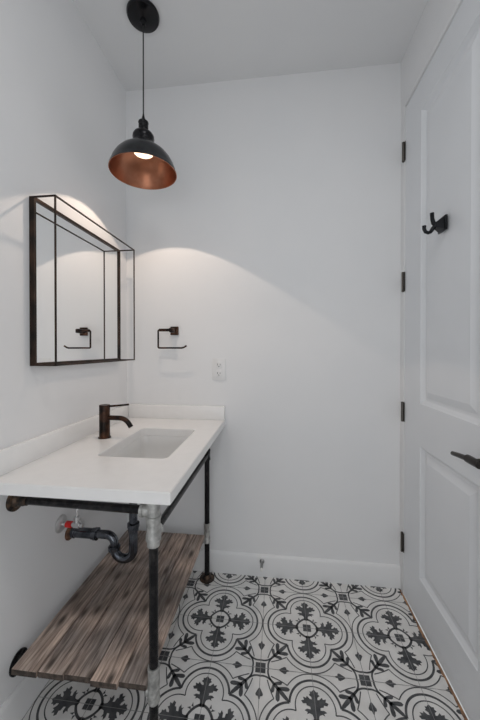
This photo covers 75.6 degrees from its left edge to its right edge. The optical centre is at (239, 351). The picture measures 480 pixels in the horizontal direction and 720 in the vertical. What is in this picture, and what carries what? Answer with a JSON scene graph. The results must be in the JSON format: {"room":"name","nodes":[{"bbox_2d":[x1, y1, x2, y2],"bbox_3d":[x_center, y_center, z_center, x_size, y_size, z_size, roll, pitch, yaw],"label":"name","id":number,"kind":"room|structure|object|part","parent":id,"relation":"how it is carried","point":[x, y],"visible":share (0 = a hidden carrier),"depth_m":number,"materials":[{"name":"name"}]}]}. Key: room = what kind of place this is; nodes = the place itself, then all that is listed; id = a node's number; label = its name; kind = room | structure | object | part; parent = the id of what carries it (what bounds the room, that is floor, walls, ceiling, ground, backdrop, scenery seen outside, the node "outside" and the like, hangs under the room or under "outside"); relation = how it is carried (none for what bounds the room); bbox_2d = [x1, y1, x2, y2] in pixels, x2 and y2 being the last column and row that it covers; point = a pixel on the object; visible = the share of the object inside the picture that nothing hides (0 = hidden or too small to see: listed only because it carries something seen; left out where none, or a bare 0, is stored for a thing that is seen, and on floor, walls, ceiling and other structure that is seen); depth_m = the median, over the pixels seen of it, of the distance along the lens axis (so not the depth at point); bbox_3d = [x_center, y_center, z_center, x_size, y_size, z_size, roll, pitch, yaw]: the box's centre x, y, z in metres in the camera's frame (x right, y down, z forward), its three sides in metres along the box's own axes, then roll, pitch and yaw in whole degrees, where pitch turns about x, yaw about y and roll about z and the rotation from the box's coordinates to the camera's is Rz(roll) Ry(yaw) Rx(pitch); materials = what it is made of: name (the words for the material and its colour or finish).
{"room":"bathroom","nodes":[
{"label":"bathroom","id":0,"kind":"room"},
{"bbox_2d":[0,0,126,706],"bbox_3d":[-0.860,-0.123,0.557,0.120,2.915,2.720,0,0,7],"label":"wall","id":1,"kind":"structure","parent":0,"point":[63,103],"depth_m":1.15,"materials":[{"name":"paint"}]},
{"bbox_2d":[0,676,48,719],"bbox_3d":[-0.801,1.177,0.499,0.014,0.116,2.600,0,0,7],"label":"baseboard","id":2,"kind":"structure","parent":1,"relation":"attached to","point":[15,707],"depth_m":1.04,"materials":[{"name":"white paint"}]},
{"bbox_2d":[0,405,128,475],"bbox_3d":[-0.695,0.342,1.344,0.020,0.075,0.885,0,0,7],"label":"backsplash","id":3,"kind":"structure","parent":1,"relation":"attached to","point":[13,457],"depth_m":1.15,"materials":[{"name":"white stone"}]},
{"bbox_2d":[55,509,83,532],"bbox_3d":[-0.656,0.570,1.286,0.111,0.306,0.177,0,0,7],"label":"shutoff valve","id":4,"kind":"object","parent":1,"relation":"attached to","point":[61,523],"visible":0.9,"depth_m":1.23,"materials":[{"name":"silver metal"}]},
{"bbox_3d":[-0.682,0.690,1.235,0.026,0.025,0.025,0,0,7],"label":"valve handle","id":5,"kind":"part","parent":4,"relation":"part of","materials":[{"name":"red plastic"}]},
{"bbox_2d":[29,194,134,365],"bbox_3d":[-0.651,-0.248,1.372,0.100,0.593,0.599,0,0,7],"label":"wall mirror","id":6,"kind":"object","parent":1,"relation":"attached to","point":[74,273],"visible":1,"depth_m":1.27,"materials":[{"name":"brown metal"}]},
{"bbox_2d":[65,503,139,563],"bbox_3d":[-0.561,0.715,1.273,0.304,0.296,0.058,0,0,7],"label":"trap","id":7,"kind":"object","parent":1,"relation":"attached to","point":[95,533],"visible":0.93,"depth_m":1.25,"materials":[{"name":"black metal"}]},
{"bbox_3d":[-0.551,0.765,1.272,0.106,0.058,0.033,0,0,7],"label":"trap arm","id":8,"kind":"part","parent":7,"relation":"part of","materials":[{"name":"black metal"}]},
{"bbox_2d":[22,571,464,719],"bbox_3d":[-0.066,1.285,0.412,1.494,0.101,2.600,0,0,7],"label":"floor","id":9,"kind":"structure","parent":0,"point":[236,647],"depth_m":1.22,"materials":[{"name":"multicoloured tile"}]},
{"bbox_2d":[6,448,214,719],"bbox_3d":[-0.438,0.822,1.318,0.538,0.811,0.838,0,0,7],"label":"stand","id":10,"kind":"object","parent":9,"relation":"on","point":[155,521],"visible":0.64,"depth_m":0.92,"materials":[{"name":"black metal"}]},
{"bbox_3d":[-0.509,0.479,0.969,0.461,0.047,0.025,0,0,13],"label":"rail","id":11,"kind":"part","parent":10,"relation":"part of","materials":[{"name":"black metal"}]},
{"bbox_2d":[11,530,204,690],"bbox_3d":[-0.448,0.994,1.302,0.434,0.030,0.751,0,0,7],"label":"wooden shelf","id":12,"kind":"object","parent":10,"relation":"attached to","point":[99,638],"visible":0.81,"depth_m":1.12,"materials":[{"name":"brown wood"}]},
{"bbox_2d":[0,404,224,504],"bbox_3d":[-0.421,0.360,1.311,0.573,0.110,0.885,0,0,7],"label":"countertop","id":13,"kind":"structure","parent":10,"relation":"on","point":[70,461],"depth_m":1.06,"materials":[{"name":"white stone"}]},
{"bbox_2d":[98,404,132,438],"bbox_3d":[-0.544,0.303,1.355,0.158,0.152,0.053,0,0,7],"label":"faucet","id":14,"kind":"object","parent":13,"relation":"on","point":[105,417],"visible":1,"depth_m":1.34,"materials":[{"name":"brown metal"}]},
{"bbox_3d":[-0.551,0.243,1.356,0.135,0.034,0.045,0,0,7],"label":"lever","id":15,"kind":"part","parent":14,"relation":"part of","materials":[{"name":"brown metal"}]},
{"bbox_3d":[-0.523,0.308,1.353,0.116,0.055,0.021,0,0,7],"label":"spout","id":16,"kind":"part","parent":14,"relation":"part of","materials":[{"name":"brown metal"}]},
{"bbox_2d":[110,435,187,458],"bbox_3d":[-0.371,0.489,1.313,0.311,0.146,0.443,0,0,7],"label":"sink","id":17,"kind":"object","parent":13,"relation":"in","point":[155,447],"visible":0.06,"depth_m":1.51,"materials":[{"name":"white ceramic"}]},
{"bbox_3d":[-0.255,0.844,0.915,0.027,0.752,0.027,0,0,7],"label":"leg","id":18,"kind":"part","parent":10,"relation":"part of","materials":[{"name":"black metal"}]},
{"bbox_3d":[-0.216,0.546,1.291,0.023,0.045,0.732,0,0,6],"label":"rail","id":19,"kind":"part","parent":10,"relation":"part of","materials":[{"name":"black metal"}]},
{"bbox_3d":[-0.178,0.839,1.669,0.027,0.752,0.027,0,0,7],"label":"leg","id":20,"kind":"part","parent":10,"relation":"part of","materials":[{"name":"black metal"}]},
{"bbox_2d":[73,0,427,90],"bbox_3d":[-0.066,-1.530,0.392,1.494,0.100,2.600,0,0,7],"label":"ceiling","id":21,"kind":"structure","parent":0,"point":[194,41],"depth_m":1.46,"materials":[{"name":"paint"}]},
{"bbox_2d":[108,0,176,189],"bbox_3d":[-0.426,-1.138,1.364,0.288,0.697,0.288,0,0,7],"label":"pendant lamp","id":22,"kind":"object","parent":21,"relation":"hanging from","point":[138,162],"visible":1,"depth_m":1.37,"materials":[{"name":"black metal"}]},
{"bbox_3d":[-0.426,-0.846,1.366,0.288,0.113,0.288,0,0,7],"label":"lamp shade","id":23,"kind":"part","parent":22,"relation":"part of","materials":[{"name":"black metal"}]},
{"bbox_2d":[132,113,153,141],"bbox_3d":[-0.426,-0.974,1.365,0.104,0.150,0.104,0,0,7],"label":"socket","id":24,"kind":"object","parent":22,"relation":"attached to","point":[143,132],"depth_m":1.34,"materials":[{"name":"black metal"}]},
{"bbox_3d":[-0.426,-0.883,1.366,0.087,0.023,0.087,0,0,7],"label":"light bulb","id":25,"kind":"part","parent":22,"relation":"part of","materials":[{"name":"beige glass"}]},
{"bbox_3d":[-0.426,-1.239,1.363,0.005,0.395,0.006,0,0,7],"label":"cord","id":26,"kind":"part","parent":22,"relation":"part of","materials":[{"name":"black plastic"}]},
{"bbox_2d":[126,63,400,564],"bbox_3d":[0.155,-0.132,1.745,1.614,2.915,0.120,0,0,7],"label":"wall","id":27,"kind":"structure","parent":0,"point":[272,250],"depth_m":1.68,"materials":[{"name":"paint"}]},
{"bbox_2d":[157,327,186,348],"bbox_3d":[-0.368,-0.077,1.714,0.167,0.125,0.066,0,0,7],"label":"towel ring","id":28,"kind":"object","parent":27,"relation":"attached to","point":[173,330],"visible":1,"depth_m":1.69,"materials":[{"name":"brown metal"}]},
{"bbox_2d":[129,404,224,419],"bbox_3d":[-0.359,0.339,1.739,0.553,0.075,0.020,0,0,7],"label":"backsplash","id":29,"kind":"structure","parent":27,"relation":"attached to","point":[201,412],"depth_m":1.73,"materials":[{"name":"white stone"}]},
{"bbox_2d":[212,359,225,379],"bbox_3d":[-0.116,0.098,1.714,0.075,0.118,0.008,0,0,7],"label":"power outlet","id":30,"kind":"object","parent":27,"relation":"attached to","point":[218,365],"visible":1,"depth_m":1.71,"materials":[{"name":"white plastic"}]},
{"bbox_2d":[216,371,221,376],"bbox_3d":[-0.117,0.122,1.712,0.031,0.033,0.003,0,0,7],"label":"socket","id":31,"kind":"object","parent":30,"relation":"attached to","point":[218,373],"depth_m":1.71,"materials":[{"name":"grey plastic"}]},
{"bbox_2d":[216,362,221,367],"bbox_3d":[-0.117,0.074,1.711,0.031,0.033,0.003,0,0,7],"label":"socket","id":32,"kind":"object","parent":30,"relation":"attached to","point":[218,364],"depth_m":1.71,"materials":[{"name":"grey plastic"}]},
{"bbox_2d":[192,549,399,588],"bbox_3d":[0.095,1.169,1.694,1.480,0.116,0.014,0,0,7],"label":"baseboard","id":33,"kind":"structure","parent":27,"relation":"attached to","point":[228,562],"depth_m":1.66,"materials":[{"name":"white paint"}]},
{"bbox_2d":[260,559,263,571],"bbox_3d":[0.115,1.141,1.645,0.026,0.026,0.077,0,0,7],"label":"door stop","id":34,"kind":"object","parent":33,"relation":"attached to","point":[261,560],"visible":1,"depth_m":1.65,"materials":[{"name":"grey metal"}]},
{"bbox_2d":[399,0,457,611],"bbox_3d":[0.735,-0.121,0.305,0.120,2.915,2.600,0,0,7],"label":"wall","id":35,"kind":"structure","parent":0,"point":[436,13],"depth_m":1.43,"materials":[{"name":"paint"}]},
{"bbox_2d":[401,0,462,595],"bbox_3d":[0.829,-0.003,1.187,0.104,2.465,0.770,0,0,7],"label":"trim","id":36,"kind":"structure","parent":35,"relation":"attached to","point":[459,2],"depth_m":1.55,"materials":[{"name":"white paint"}]},
{"bbox_2d":[400,590,467,719],"bbox_3d":[0.776,1.229,1.204,0.013,0.002,0.775,0,0,7],"label":"trim","id":37,"kind":"structure","parent":35,"relation":"attached to","point":[404,598],"depth_m":1.22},
{"bbox_2d":[400,0,479,719],"bbox_3d":[0.770,0.006,1.204,0.104,2.424,0.729,0,0,7],"label":"door","id":38,"kind":"structure","parent":35,"relation":"in","point":[440,539],"depth_m":1.18,"materials":[{"name":"paint"}]},
{"bbox_2d":[422,212,447,233],"bbox_3d":[0.741,-0.491,1.188,0.078,0.082,0.058,0,0,7],"label":"robe hook","id":39,"kind":"object","parent":38,"relation":"attached to","point":[441,225],"visible":1,"depth_m":1.18,"materials":[{"name":"black metal"}]},
{"bbox_3d":[0.775,-0.486,1.183,0.010,0.056,0.058,0,0,7],"label":"plate","id":40,"kind":"part","parent":39,"relation":"part of","materials":[{"name":"black metal"}]},
{"bbox_3d":[0.719,0.327,0.951,0.064,0.064,0.159,0,0,7],"label":"handle","id":41,"kind":"part","parent":38,"relation":"part of","materials":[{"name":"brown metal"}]}
]}

